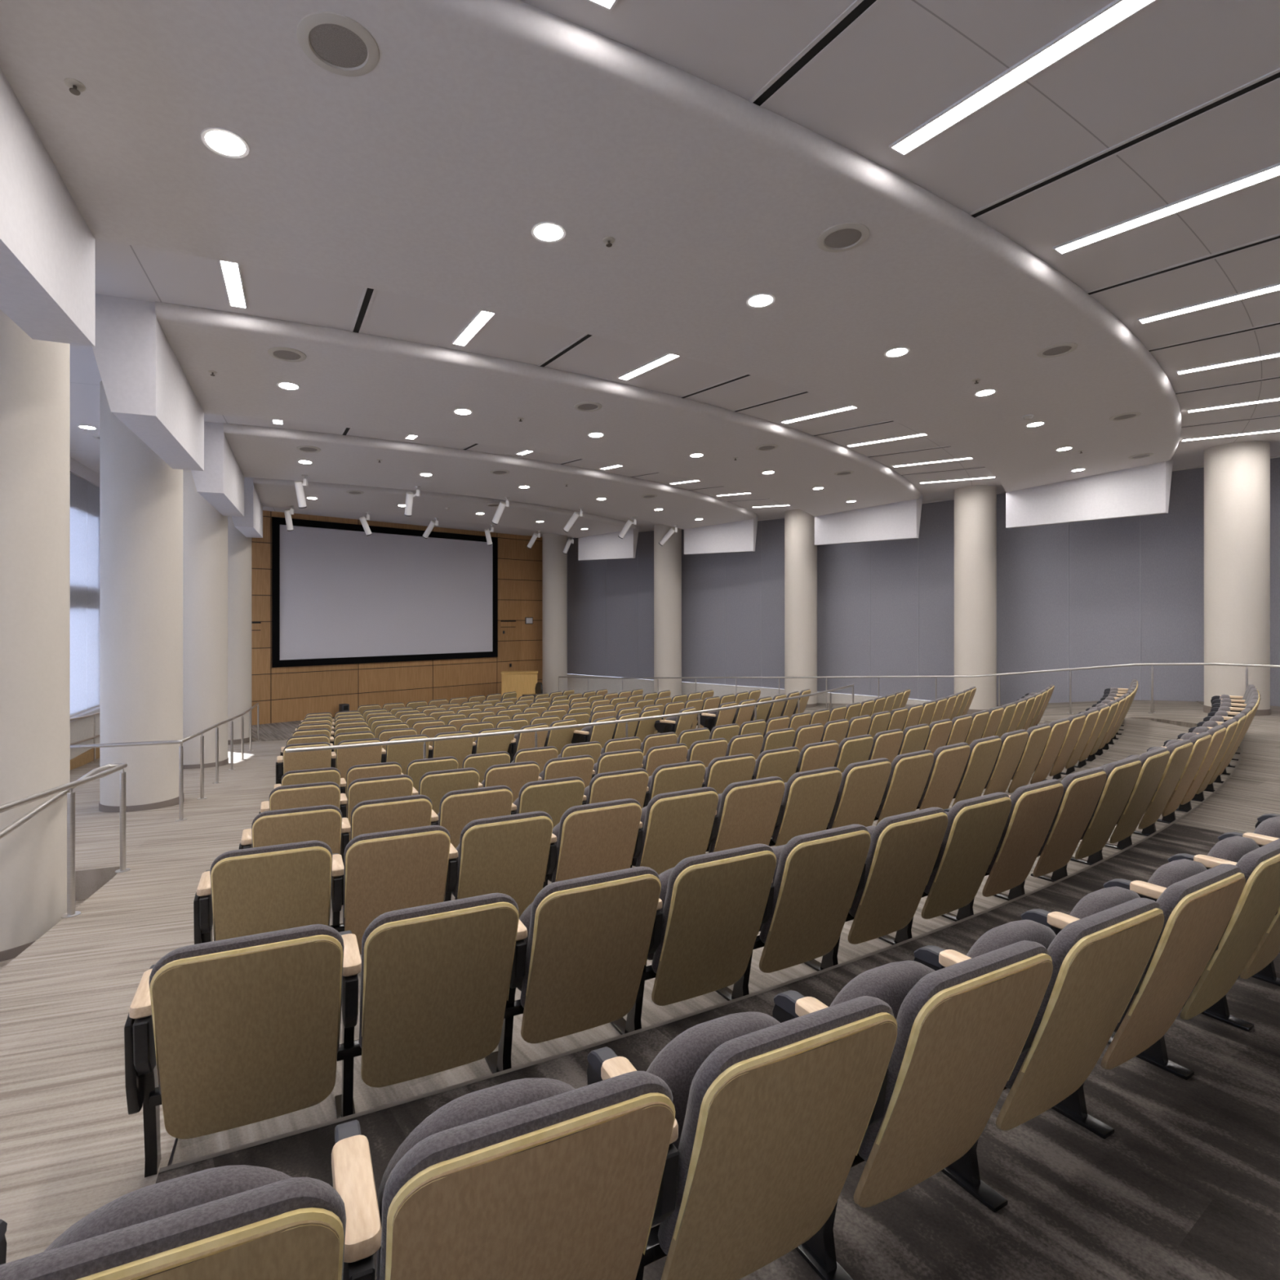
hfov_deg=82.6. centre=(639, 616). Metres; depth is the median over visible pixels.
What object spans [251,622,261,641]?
wall panel
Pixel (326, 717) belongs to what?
cushion
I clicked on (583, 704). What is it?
chair
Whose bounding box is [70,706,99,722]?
windowsill
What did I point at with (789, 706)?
chair
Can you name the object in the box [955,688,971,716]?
chair
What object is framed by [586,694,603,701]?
chair back
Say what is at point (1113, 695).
seat cushion
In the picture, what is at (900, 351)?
recessed light
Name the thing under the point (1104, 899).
seat cushion
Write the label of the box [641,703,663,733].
chair
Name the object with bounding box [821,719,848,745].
chair
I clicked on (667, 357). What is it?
recessed light
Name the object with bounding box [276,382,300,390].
recessed light
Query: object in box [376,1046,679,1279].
chair
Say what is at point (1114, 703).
cushion
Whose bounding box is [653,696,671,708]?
chair
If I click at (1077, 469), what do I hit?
recessed light
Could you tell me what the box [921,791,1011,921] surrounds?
chair
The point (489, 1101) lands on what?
seat cushion
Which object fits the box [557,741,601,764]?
chair
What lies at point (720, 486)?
air slot
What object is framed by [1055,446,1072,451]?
recessed light
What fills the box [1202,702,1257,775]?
chair
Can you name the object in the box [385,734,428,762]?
cushion
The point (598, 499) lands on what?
recessed light
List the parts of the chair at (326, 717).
panel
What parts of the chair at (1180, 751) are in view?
leg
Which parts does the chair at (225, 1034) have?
armrest, arm panel, leg, panel, leg, arm panel, armrest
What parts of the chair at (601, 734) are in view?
arm panel, armrest, panel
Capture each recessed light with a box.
[77,425,97,429]
[200,127,250,158]
[218,260,247,308]
[271,419,283,424]
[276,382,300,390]
[297,460,312,464]
[306,497,317,499]
[404,435,417,439]
[419,472,432,476]
[451,310,495,346]
[453,408,472,415]
[515,450,533,455]
[518,485,530,488]
[530,221,566,242]
[585,0,617,11]
[587,432,604,437]
[595,497,606,500]
[599,464,621,470]
[617,353,679,380]
[669,480,699,484]
[688,453,703,457]
[715,492,751,496]
[746,293,775,307]
[751,504,790,507]
[761,471,774,474]
[780,405,856,423]
[812,487,824,489]
[846,432,926,447]
[884,346,910,357]
[888,0,1157,155]
[892,457,972,467]
[919,475,995,484]
[973,388,996,396]
[1025,421,1045,427]
[1053,162,1279,254]
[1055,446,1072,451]
[1070,468,1085,471]
[1137,283,1279,324]
[1176,351,1279,374]
[1181,428,1279,441]
[1186,396,1279,413]
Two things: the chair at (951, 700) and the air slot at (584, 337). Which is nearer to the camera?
the air slot at (584, 337)
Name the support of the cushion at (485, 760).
on the chair at (482, 762)
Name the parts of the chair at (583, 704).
panel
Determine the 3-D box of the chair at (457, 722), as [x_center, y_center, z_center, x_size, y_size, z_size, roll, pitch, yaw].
[-2.920,2.038,11.832,0.617,0.819,0.507,0,0,-35]
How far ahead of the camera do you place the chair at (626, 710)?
12.21 m
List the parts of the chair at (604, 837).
arm panel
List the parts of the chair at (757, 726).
panel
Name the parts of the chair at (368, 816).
arm panel, armrest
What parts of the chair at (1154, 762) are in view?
leg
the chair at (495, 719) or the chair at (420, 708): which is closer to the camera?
the chair at (495, 719)
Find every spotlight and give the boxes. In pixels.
[284,505,293,531]
[294,474,307,508]
[359,511,372,536]
[404,485,420,516]
[422,517,438,538]
[484,524,493,545]
[491,497,509,524]
[526,530,540,548]
[562,507,582,532]
[562,537,573,554]
[617,516,636,538]
[658,524,677,546]
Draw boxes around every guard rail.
[0,763,130,918]
[70,702,260,821]
[70,712,99,762]
[285,684,853,759]
[558,662,1279,714]
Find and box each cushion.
[0,1177,346,1279]
[43,1164,292,1252]
[148,924,344,1093]
[251,804,342,847]
[269,781,340,810]
[280,767,340,787]
[283,742,331,762]
[286,734,329,745]
[292,728,330,737]
[296,723,331,735]
[299,719,331,724]
[303,715,332,719]
[305,712,332,717]
[333,731,374,745]
[334,710,359,716]
[334,720,368,730]
[336,737,382,763]
[346,774,413,817]
[357,704,380,711]
[362,708,386,715]
[365,711,391,717]
[376,1077,574,1279]
[377,728,417,738]
[382,702,404,707]
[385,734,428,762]
[389,706,413,711]
[394,709,419,715]
[399,712,426,718]
[404,715,435,723]
[406,756,457,774]
[412,720,444,728]
[414,704,436,709]
[418,767,479,795]
[420,724,456,734]
[422,706,444,712]
[428,698,447,705]
[428,710,453,715]
[431,730,472,758]
[437,713,465,719]
[438,702,459,707]
[438,785,512,825]
[447,705,469,710]
[447,716,478,724]
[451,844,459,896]
[456,707,480,713]
[459,721,493,731]
[462,751,510,768]
[467,711,493,717]
[471,702,492,707]
[480,714,509,722]
[481,698,499,703]
[482,705,504,711]
[483,760,539,786]
[493,701,512,706]
[496,708,520,715]
[496,718,527,728]
[506,702,527,709]
[511,711,538,719]
[513,746,557,762]
[513,797,518,812]
[516,776,584,813]
[516,902,533,991]
[522,706,544,712]
[529,701,549,706]
[538,770,543,777]
[540,708,565,716]
[542,755,593,780]
[546,703,568,710]
[547,822,559,881]
[560,741,600,757]
[561,712,588,719]
[567,706,590,714]
[581,725,591,734]
[583,785,589,802]
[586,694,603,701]
[589,715,615,742]
[593,762,596,774]
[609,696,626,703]
[613,701,634,710]
[632,805,647,866]
[641,703,662,711]
[641,755,645,768]
[646,1011,780,1149]
[647,775,652,792]
[647,866,674,959]
[653,696,671,704]
[662,701,684,719]
[665,715,677,721]
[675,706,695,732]
[677,727,709,743]
[684,698,702,708]
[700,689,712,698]
[702,767,707,783]
[703,711,717,727]
[706,793,722,851]
[713,702,736,727]
[759,844,786,931]
[771,782,786,837]
[830,960,935,1019]
[866,825,875,836]
[942,694,955,713]
[966,919,1056,958]
[1004,897,1159,1088]
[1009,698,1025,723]
[1024,695,1034,701]
[1034,718,1068,770]
[1038,767,1104,855]
[1053,713,1084,763]
[1069,886,1140,919]
[1080,756,1139,839]
[1083,708,1097,718]
[1095,702,1105,706]
[1096,704,1108,712]
[1101,699,1111,703]
[1105,696,1114,700]
[1106,700,1117,706]
[1107,693,1116,697]
[1109,689,1117,693]
[1110,687,1118,691]
[1113,863,1241,1031]
[1115,696,1124,702]
[1115,747,1168,824]
[1122,693,1128,698]
[1126,754,1140,758]
[1127,679,1137,691]
[1145,739,1191,811]
[1147,746,1164,751]
[1147,858,1207,888]
[1164,738,1182,746]
[1179,732,1197,739]
[1188,732,1209,745]
[1192,726,1208,733]
[1195,838,1279,986]
[1201,720,1217,727]
[1206,724,1224,736]
[1207,835,1259,862]
[1208,715,1223,721]
[1214,710,1227,716]
[1217,706,1230,711]
[1219,694,1230,699]
[1219,702,1231,706]
[1220,697,1231,702]
[1221,719,1235,728]
[1231,713,1244,721]
[1240,707,1250,715]
[1242,684,1255,699]
[1244,687,1257,703]
[1244,691,1258,707]
[1246,702,1255,710]
[1248,694,1258,703]
[1249,698,1257,704]
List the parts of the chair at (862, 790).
arm panel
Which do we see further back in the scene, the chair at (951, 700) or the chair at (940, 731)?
the chair at (951, 700)
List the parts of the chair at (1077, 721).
leg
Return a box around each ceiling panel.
[0,0,1181,492]
[155,301,920,516]
[222,422,756,529]
[253,477,635,537]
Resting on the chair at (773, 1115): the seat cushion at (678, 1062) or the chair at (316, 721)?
the seat cushion at (678, 1062)
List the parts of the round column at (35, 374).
trim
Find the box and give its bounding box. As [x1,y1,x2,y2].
[338,703,349,711]
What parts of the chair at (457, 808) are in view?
armrest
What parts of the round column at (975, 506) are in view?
trim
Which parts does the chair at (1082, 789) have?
leg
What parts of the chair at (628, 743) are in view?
panel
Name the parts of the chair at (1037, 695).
panel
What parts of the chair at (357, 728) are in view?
panel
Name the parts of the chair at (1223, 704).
arm panel, armrest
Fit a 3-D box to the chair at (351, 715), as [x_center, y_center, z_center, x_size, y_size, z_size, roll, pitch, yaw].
[-5.732,2.309,14.341,0.618,0.819,0.507,0,0,-31]
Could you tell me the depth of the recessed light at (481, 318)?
7.23 m
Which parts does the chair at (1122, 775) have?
leg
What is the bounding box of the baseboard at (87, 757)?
[70,747,99,769]
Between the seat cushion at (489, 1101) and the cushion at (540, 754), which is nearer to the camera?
the seat cushion at (489, 1101)
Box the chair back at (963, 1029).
[857,940,1048,1161]
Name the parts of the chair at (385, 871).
leg, arm panel, armrest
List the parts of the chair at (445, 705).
panel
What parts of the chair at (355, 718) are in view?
panel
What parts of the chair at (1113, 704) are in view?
leg, panel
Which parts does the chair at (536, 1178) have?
arm panel, armrest, leg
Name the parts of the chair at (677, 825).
arm panel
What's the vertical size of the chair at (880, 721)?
0.819 m
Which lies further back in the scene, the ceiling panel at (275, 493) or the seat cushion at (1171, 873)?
the ceiling panel at (275, 493)
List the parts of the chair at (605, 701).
panel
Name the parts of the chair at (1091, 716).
leg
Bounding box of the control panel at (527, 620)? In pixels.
[524,617,533,623]
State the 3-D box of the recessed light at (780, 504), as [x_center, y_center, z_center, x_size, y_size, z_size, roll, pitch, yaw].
[3.542,-2.864,18.904,1.274,0.020,0.144,0,0,22]
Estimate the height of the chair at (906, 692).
0.819 m
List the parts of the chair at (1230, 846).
panel, armrest, leg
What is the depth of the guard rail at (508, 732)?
9.26 m
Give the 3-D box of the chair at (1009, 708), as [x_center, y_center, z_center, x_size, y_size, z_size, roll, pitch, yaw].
[4.853,1.589,9.991,0.507,0.819,0.618,0,0,42]
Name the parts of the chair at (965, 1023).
armrest, leg, arm panel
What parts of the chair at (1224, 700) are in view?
armrest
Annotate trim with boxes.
[158,702,1243,1173]
[1058,716,1126,780]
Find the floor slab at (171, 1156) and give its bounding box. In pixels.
[109,831,1224,1165]
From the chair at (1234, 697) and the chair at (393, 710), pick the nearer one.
the chair at (1234, 697)
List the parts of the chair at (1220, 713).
armrest, panel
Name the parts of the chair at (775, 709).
panel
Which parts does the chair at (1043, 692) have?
panel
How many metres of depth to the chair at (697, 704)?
13.52 m
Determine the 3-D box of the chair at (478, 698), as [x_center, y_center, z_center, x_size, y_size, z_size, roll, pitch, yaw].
[-4.286,2.441,18.715,0.507,0.819,0.617,0,0,40]
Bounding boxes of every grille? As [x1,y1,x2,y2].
[273,350,300,359]
[300,447,317,451]
[309,23,367,67]
[349,491,360,493]
[493,471,506,473]
[577,404,597,409]
[759,445,774,449]
[824,228,861,248]
[837,471,850,475]
[1042,346,1071,355]
[1114,413,1136,419]
[1132,454,1150,457]
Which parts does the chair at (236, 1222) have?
arm panel, panel, armrest, arm panel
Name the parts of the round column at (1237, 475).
trim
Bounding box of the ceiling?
[70,0,1279,537]
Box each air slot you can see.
[340,427,351,435]
[350,287,377,333]
[461,443,479,450]
[537,333,595,367]
[558,458,582,464]
[631,471,660,477]
[679,373,752,399]
[688,485,724,490]
[727,497,768,502]
[732,391,809,412]
[748,0,883,107]
[812,420,894,436]
[866,445,951,457]
[900,466,985,475]
[968,67,1279,218]
[1085,233,1279,295]
[1147,321,1279,352]
[1175,376,1279,395]
[1181,414,1279,428]
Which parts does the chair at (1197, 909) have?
armrest, leg, arm panel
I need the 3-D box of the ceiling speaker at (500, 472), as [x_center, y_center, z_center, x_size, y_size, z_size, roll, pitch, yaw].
[-2.620,-2.694,13.640,0.365,0.039,0.364,0,0,-44]
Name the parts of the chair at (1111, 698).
panel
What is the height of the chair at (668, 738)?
0.819 m
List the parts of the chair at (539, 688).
seat, backrest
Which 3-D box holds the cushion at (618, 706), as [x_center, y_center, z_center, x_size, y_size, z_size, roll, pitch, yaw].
[-0.337,1.887,13.886,0.230,0.519,0.506,0,0,44]
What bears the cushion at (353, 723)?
on the chair at (353, 723)
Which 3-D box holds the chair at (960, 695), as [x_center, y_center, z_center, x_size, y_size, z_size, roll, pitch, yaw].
[5.306,1.712,12.562,0.507,0.819,0.618,0,0,36]
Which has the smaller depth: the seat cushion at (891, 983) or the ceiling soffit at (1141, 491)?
the seat cushion at (891, 983)
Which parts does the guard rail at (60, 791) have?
rail, post, plate, post, plate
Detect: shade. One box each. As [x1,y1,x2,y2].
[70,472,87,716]
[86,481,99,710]
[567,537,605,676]
[605,542,637,677]
[637,530,653,679]
[681,528,725,684]
[724,520,761,687]
[761,518,784,688]
[817,541,870,695]
[870,537,918,699]
[918,499,954,701]
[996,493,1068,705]
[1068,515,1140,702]
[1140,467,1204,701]
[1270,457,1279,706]
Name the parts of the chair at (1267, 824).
arm panel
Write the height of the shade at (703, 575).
4.972 m
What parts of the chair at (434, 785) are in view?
armrest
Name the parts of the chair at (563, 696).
panel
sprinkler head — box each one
[63,77,85,95]
[208,370,217,376]
[602,236,614,247]
[972,378,980,383]
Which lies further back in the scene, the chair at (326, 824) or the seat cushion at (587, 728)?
the seat cushion at (587, 728)
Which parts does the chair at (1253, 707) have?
armrest, panel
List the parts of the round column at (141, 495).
trim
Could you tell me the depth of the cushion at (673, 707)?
12.99 m
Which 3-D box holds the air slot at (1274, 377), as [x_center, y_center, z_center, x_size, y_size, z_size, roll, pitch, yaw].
[8.076,-2.867,8.413,3.190,0.010,0.104,0,0,40]
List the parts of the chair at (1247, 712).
leg, panel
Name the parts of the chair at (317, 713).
panel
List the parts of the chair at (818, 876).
leg, arm panel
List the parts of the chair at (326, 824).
armrest, arm panel, panel, leg, arm panel, armrest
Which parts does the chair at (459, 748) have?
arm panel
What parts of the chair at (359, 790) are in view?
armrest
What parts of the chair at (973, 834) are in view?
leg, arm panel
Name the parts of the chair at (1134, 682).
armrest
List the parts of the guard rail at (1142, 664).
post, post, post, post, rail, post, post, post, post, post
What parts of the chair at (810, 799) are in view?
arm panel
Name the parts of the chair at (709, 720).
arm panel, armrest, panel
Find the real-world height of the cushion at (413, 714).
0.519 m
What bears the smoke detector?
attached to the ceiling panel at (428, 173)
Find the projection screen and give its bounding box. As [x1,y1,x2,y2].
[271,516,497,667]
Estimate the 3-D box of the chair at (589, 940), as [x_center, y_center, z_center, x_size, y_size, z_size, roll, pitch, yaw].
[-0.220,1.347,2.828,0.617,0.819,0.507,0,0,-28]
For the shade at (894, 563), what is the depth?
19.01 m
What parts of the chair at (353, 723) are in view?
panel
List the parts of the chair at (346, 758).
arm panel, armrest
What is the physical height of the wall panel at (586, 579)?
4.972 m
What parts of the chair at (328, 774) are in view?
armrest, panel, arm panel, armrest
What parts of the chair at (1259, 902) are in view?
armrest, leg, panel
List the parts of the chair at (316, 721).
panel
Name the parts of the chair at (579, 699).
panel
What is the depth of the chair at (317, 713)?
14.99 m
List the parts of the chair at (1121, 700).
leg, panel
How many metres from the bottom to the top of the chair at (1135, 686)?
0.819 m
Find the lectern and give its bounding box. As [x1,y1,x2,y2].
[501,671,537,700]
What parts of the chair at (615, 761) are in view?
panel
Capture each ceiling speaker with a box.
[92,435,99,439]
[267,346,306,362]
[296,11,379,76]
[296,445,320,452]
[346,490,364,494]
[486,503,499,506]
[489,469,510,475]
[573,401,602,411]
[641,494,657,497]
[755,444,778,450]
[816,222,869,252]
[834,470,853,475]
[1036,342,1077,357]
[1108,412,1141,421]
[1128,453,1154,458]
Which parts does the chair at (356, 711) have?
panel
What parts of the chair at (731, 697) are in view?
panel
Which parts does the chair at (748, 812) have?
arm panel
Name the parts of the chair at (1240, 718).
leg, panel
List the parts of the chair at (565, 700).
panel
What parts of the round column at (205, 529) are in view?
trim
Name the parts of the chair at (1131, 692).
panel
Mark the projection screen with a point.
(341, 594)
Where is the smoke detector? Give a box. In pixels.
[1022,413,1034,420]
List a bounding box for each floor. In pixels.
[0,700,1279,1279]
[0,866,119,969]
[171,717,1240,1164]
[251,716,334,742]
[329,720,1124,959]
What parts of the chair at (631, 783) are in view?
arm panel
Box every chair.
[0,1120,382,1279]
[124,924,361,1177]
[193,840,344,944]
[238,804,351,905]
[258,781,347,817]
[274,767,346,793]
[275,742,336,784]
[280,734,333,775]
[285,728,333,750]
[291,723,333,742]
[295,719,334,730]
[298,715,334,751]
[301,712,334,721]
[333,716,364,732]
[333,720,368,751]
[333,725,370,737]
[333,731,374,768]
[334,710,359,720]
[335,713,363,719]
[335,825,457,955]
[336,737,386,793]
[346,761,403,817]
[346,774,418,841]
[347,893,527,1087]
[350,794,438,840]
[357,704,380,714]
[362,708,386,720]
[365,711,391,722]
[367,714,395,728]
[370,718,402,733]
[373,722,408,738]
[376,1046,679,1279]
[377,728,417,751]
[382,702,404,711]
[385,734,432,774]
[389,706,413,715]
[394,709,419,718]
[399,712,426,722]
[404,715,435,728]
[405,700,426,709]
[406,756,457,791]
[412,720,444,734]
[414,704,436,712]
[417,767,483,814]
[420,724,456,746]
[422,706,445,715]
[428,698,448,707]
[428,710,454,719]
[431,730,475,768]
[436,785,516,848]
[437,713,466,724]
[438,702,459,710]
[447,705,470,713]
[447,716,478,731]
[448,697,467,705]
[451,811,556,917]
[456,707,480,717]
[459,721,493,742]
[461,701,479,708]
[462,751,510,782]
[466,695,485,703]
[467,711,494,722]
[471,702,493,711]
[475,727,515,762]
[480,714,510,728]
[480,760,542,803]
[481,698,499,706]
[482,705,505,715]
[484,693,502,702]
[493,701,513,709]
[496,708,521,719]
[496,718,528,733]
[500,697,517,704]
[501,691,516,699]
[506,702,528,712]
[506,723,548,763]
[509,866,662,1043]
[511,711,538,725]
[511,746,558,773]
[513,776,586,828]
[514,698,533,706]
[518,694,533,700]
[522,682,542,697]
[522,706,546,716]
[528,715,559,727]
[529,701,549,710]
[533,693,548,702]
[533,697,551,705]
[538,755,595,788]
[540,708,566,720]
[546,703,568,714]
[546,718,577,755]
[547,798,643,882]
[548,691,562,699]
[550,694,567,703]
[550,698,568,705]
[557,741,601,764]
[561,712,589,730]
[562,689,574,697]
[567,693,582,702]
[567,706,591,717]
[568,696,586,707]
[568,701,590,709]
[571,715,616,748]
[582,690,595,699]
[583,768,648,808]
[586,694,603,705]
[588,709,616,723]
[590,698,609,711]
[590,703,613,716]
[593,748,643,775]
[595,688,607,696]
[600,736,641,754]
[603,692,617,701]
[609,696,626,708]
[613,701,635,714]
[613,711,639,738]
[615,706,641,719]
[617,690,631,699]
[626,694,643,703]
[631,688,643,695]
[632,786,718,875]
[634,708,660,742]
[635,698,653,710]
[640,732,677,755]
[640,990,897,1279]
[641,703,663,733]
[641,742,688,776]
[642,843,776,1005]
[643,692,657,702]
[647,760,705,803]
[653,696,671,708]
[654,706,695,737]
[657,689,671,697]
[657,701,684,732]
[671,693,687,703]
[675,727,710,749]
[684,698,703,729]
[685,737,727,767]
[686,692,701,701]
[696,696,719,728]
[697,702,737,733]
[700,689,714,701]
[702,753,755,794]
[705,776,784,853]
[708,723,739,743]
[718,693,735,706]
[724,733,763,759]
[732,698,755,727]
[733,691,748,705]
[737,719,765,737]
[747,688,760,702]
[750,696,772,720]
[752,746,799,782]
[752,824,871,973]
[760,728,795,751]
[764,693,786,723]
[764,715,790,736]
[768,766,841,846]
[780,691,799,718]
[787,711,811,732]
[792,688,810,714]
[792,723,823,752]
[796,740,839,772]
[808,708,830,726]
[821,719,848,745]
[826,758,891,829]
[827,705,846,721]
[830,940,1053,1212]
[835,734,873,772]
[844,702,861,721]
[844,807,947,945]
[845,715,871,737]
[858,699,874,715]
[867,711,890,737]
[869,728,903,764]
[870,696,885,716]
[873,750,933,825]
[881,693,895,711]
[886,706,907,730]
[889,691,903,712]
[898,688,910,708]
[898,724,929,755]
[902,703,923,731]
[915,742,970,809]
[918,700,936,725]
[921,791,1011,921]
[924,719,952,753]
[928,697,946,724]
[940,694,956,719]
[946,714,972,745]
[948,691,964,720]
[951,735,1001,807]
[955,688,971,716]
[962,686,976,715]
[964,710,989,745]
[966,897,1164,1138]
[980,706,1004,738]
[982,778,1063,900]
[983,729,1028,795]
[994,702,1016,737]
[1005,698,1026,733]
[1008,723,1050,793]
[1013,692,1041,730]
[1015,695,1035,730]
[1017,689,1047,728]
[1021,686,1051,726]
[1024,684,1054,725]
[1030,718,1070,784]
[1031,767,1106,881]
[1044,713,1085,780]
[1060,756,1141,865]
[1061,708,1098,774]
[1067,704,1110,768]
[1069,863,1245,1079]
[1077,700,1118,761]
[1085,696,1125,755]
[1092,693,1130,750]
[1097,689,1134,744]
[1098,747,1169,849]
[1100,687,1136,739]
[1102,684,1137,734]
[1103,679,1137,726]
[1103,681,1138,730]
[1125,739,1193,835]
[1146,732,1212,823]
[1147,838,1279,1031]
[1163,724,1226,812]
[1176,719,1238,801]
[1187,713,1246,791]
[1196,707,1253,783]
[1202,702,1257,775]
[1207,698,1259,767]
[1207,831,1279,986]
[1210,684,1257,703]
[1210,694,1260,760]
[1211,687,1258,747]
[1211,691,1260,754]
[1253,813,1279,838]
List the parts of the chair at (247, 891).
armrest, arm panel, leg, panel, leg, arm panel, armrest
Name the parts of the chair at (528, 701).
panel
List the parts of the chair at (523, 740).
arm panel, panel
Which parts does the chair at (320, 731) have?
panel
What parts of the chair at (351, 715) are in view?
panel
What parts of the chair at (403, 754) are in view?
arm panel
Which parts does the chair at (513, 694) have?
panel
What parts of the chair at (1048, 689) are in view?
panel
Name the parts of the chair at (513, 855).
leg, arm panel, armrest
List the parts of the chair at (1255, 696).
armrest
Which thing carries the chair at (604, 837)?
on the floor at (1048, 777)
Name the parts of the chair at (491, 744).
panel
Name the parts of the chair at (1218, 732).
leg, panel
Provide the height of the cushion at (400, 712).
0.519 m
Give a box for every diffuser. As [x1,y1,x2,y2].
[273,419,282,423]
[406,435,416,439]
[518,450,531,454]
[595,0,613,7]
[602,465,621,469]
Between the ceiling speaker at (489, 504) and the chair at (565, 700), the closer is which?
the chair at (565, 700)
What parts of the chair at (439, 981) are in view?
leg, arm panel, armrest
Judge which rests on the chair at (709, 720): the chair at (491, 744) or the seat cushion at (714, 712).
the seat cushion at (714, 712)
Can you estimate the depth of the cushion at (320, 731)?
10.48 m
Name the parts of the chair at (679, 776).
panel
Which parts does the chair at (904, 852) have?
leg, arm panel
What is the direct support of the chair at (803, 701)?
on the floor
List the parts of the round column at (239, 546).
trim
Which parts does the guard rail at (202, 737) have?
rail, post, plate, post, post, post, post, post, post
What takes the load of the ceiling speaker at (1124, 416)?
attached to the ceiling panel at (428, 173)
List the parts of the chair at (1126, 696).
leg, panel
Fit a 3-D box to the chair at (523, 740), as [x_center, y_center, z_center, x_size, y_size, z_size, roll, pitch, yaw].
[-1.571,1.857,9.845,0.493,0.819,0.638,0,0,38]
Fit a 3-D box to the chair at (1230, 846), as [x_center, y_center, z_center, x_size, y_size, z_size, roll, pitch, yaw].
[2.637,1.226,3.087,0.617,0.819,0.507,0,0,-34]
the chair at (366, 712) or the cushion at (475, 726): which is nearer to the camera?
the cushion at (475, 726)
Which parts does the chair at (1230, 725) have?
leg, panel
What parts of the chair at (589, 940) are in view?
leg, arm panel, armrest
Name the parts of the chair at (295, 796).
armrest, panel, arm panel, armrest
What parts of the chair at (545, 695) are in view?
panel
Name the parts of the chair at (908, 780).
arm panel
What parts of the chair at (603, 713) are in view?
panel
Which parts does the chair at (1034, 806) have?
leg, arm panel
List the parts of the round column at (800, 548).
trim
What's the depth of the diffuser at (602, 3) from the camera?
3.40 m
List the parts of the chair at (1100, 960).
armrest, leg, arm panel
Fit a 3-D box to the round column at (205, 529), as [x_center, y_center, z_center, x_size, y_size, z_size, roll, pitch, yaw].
[-8.020,0.056,13.300,0.890,5.851,0.890,0,0,0]
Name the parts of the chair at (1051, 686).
panel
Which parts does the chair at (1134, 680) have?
armrest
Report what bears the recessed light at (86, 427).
in the ceiling
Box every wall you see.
[70,457,99,488]
[70,711,99,759]
[251,510,521,724]
[521,535,542,682]
[567,455,1279,538]
[567,673,931,704]
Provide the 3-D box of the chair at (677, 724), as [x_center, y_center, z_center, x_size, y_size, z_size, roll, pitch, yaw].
[0.577,1.857,11.579,0.493,0.819,0.638,0,0,31]
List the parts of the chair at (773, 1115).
armrest, leg, arm panel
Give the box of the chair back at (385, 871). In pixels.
[342,825,450,926]
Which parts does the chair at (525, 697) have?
panel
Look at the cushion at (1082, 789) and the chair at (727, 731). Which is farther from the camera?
the chair at (727, 731)
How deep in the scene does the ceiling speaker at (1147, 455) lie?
12.29 m
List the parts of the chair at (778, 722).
panel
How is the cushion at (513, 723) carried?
on the chair at (517, 724)
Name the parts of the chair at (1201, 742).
leg, panel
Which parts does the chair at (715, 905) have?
leg, arm panel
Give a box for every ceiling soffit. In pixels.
[0,67,94,346]
[92,293,204,471]
[191,422,244,516]
[231,477,262,537]
[577,525,639,560]
[684,515,758,554]
[814,494,923,545]
[1005,456,1173,528]
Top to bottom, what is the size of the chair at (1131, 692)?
0.819 m
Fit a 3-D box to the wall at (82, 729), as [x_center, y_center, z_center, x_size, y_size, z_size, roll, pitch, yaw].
[-7.858,2.645,6.960,0.250,1.510,24.600,0,0,-22]
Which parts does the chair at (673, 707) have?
panel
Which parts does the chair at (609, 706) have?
panel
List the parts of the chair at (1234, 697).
arm panel, armrest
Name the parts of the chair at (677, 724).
arm panel, armrest, panel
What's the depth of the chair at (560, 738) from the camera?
10.15 m
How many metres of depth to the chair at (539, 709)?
13.84 m
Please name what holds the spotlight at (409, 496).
hanging from the ceiling panel at (260, 452)
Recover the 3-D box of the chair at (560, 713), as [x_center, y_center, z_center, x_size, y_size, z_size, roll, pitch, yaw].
[-1.609,2.038,12.844,0.617,0.819,0.507,0,0,-40]
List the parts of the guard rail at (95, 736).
rail, rail, post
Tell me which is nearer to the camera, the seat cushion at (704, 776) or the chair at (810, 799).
the chair at (810, 799)
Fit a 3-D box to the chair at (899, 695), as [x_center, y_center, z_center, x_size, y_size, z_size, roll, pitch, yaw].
[4.710,1.833,13.813,0.507,0.819,0.618,0,0,34]
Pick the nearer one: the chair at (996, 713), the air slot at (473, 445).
the chair at (996, 713)
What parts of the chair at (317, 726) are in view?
panel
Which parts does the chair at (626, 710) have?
panel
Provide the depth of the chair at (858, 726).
9.44 m
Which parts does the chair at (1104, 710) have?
leg, panel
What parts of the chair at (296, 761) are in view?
armrest, arm panel, panel, arm panel, armrest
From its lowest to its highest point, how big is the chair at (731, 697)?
0.819 m
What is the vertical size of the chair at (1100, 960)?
0.819 m
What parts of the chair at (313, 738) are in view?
panel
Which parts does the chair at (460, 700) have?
panel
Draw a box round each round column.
[0,309,70,961]
[98,380,183,812]
[182,469,228,768]
[227,515,252,744]
[542,533,567,695]
[653,524,681,698]
[784,509,817,707]
[954,485,996,714]
[1203,440,1271,715]
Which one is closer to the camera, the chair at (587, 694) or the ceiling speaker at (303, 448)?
the ceiling speaker at (303, 448)

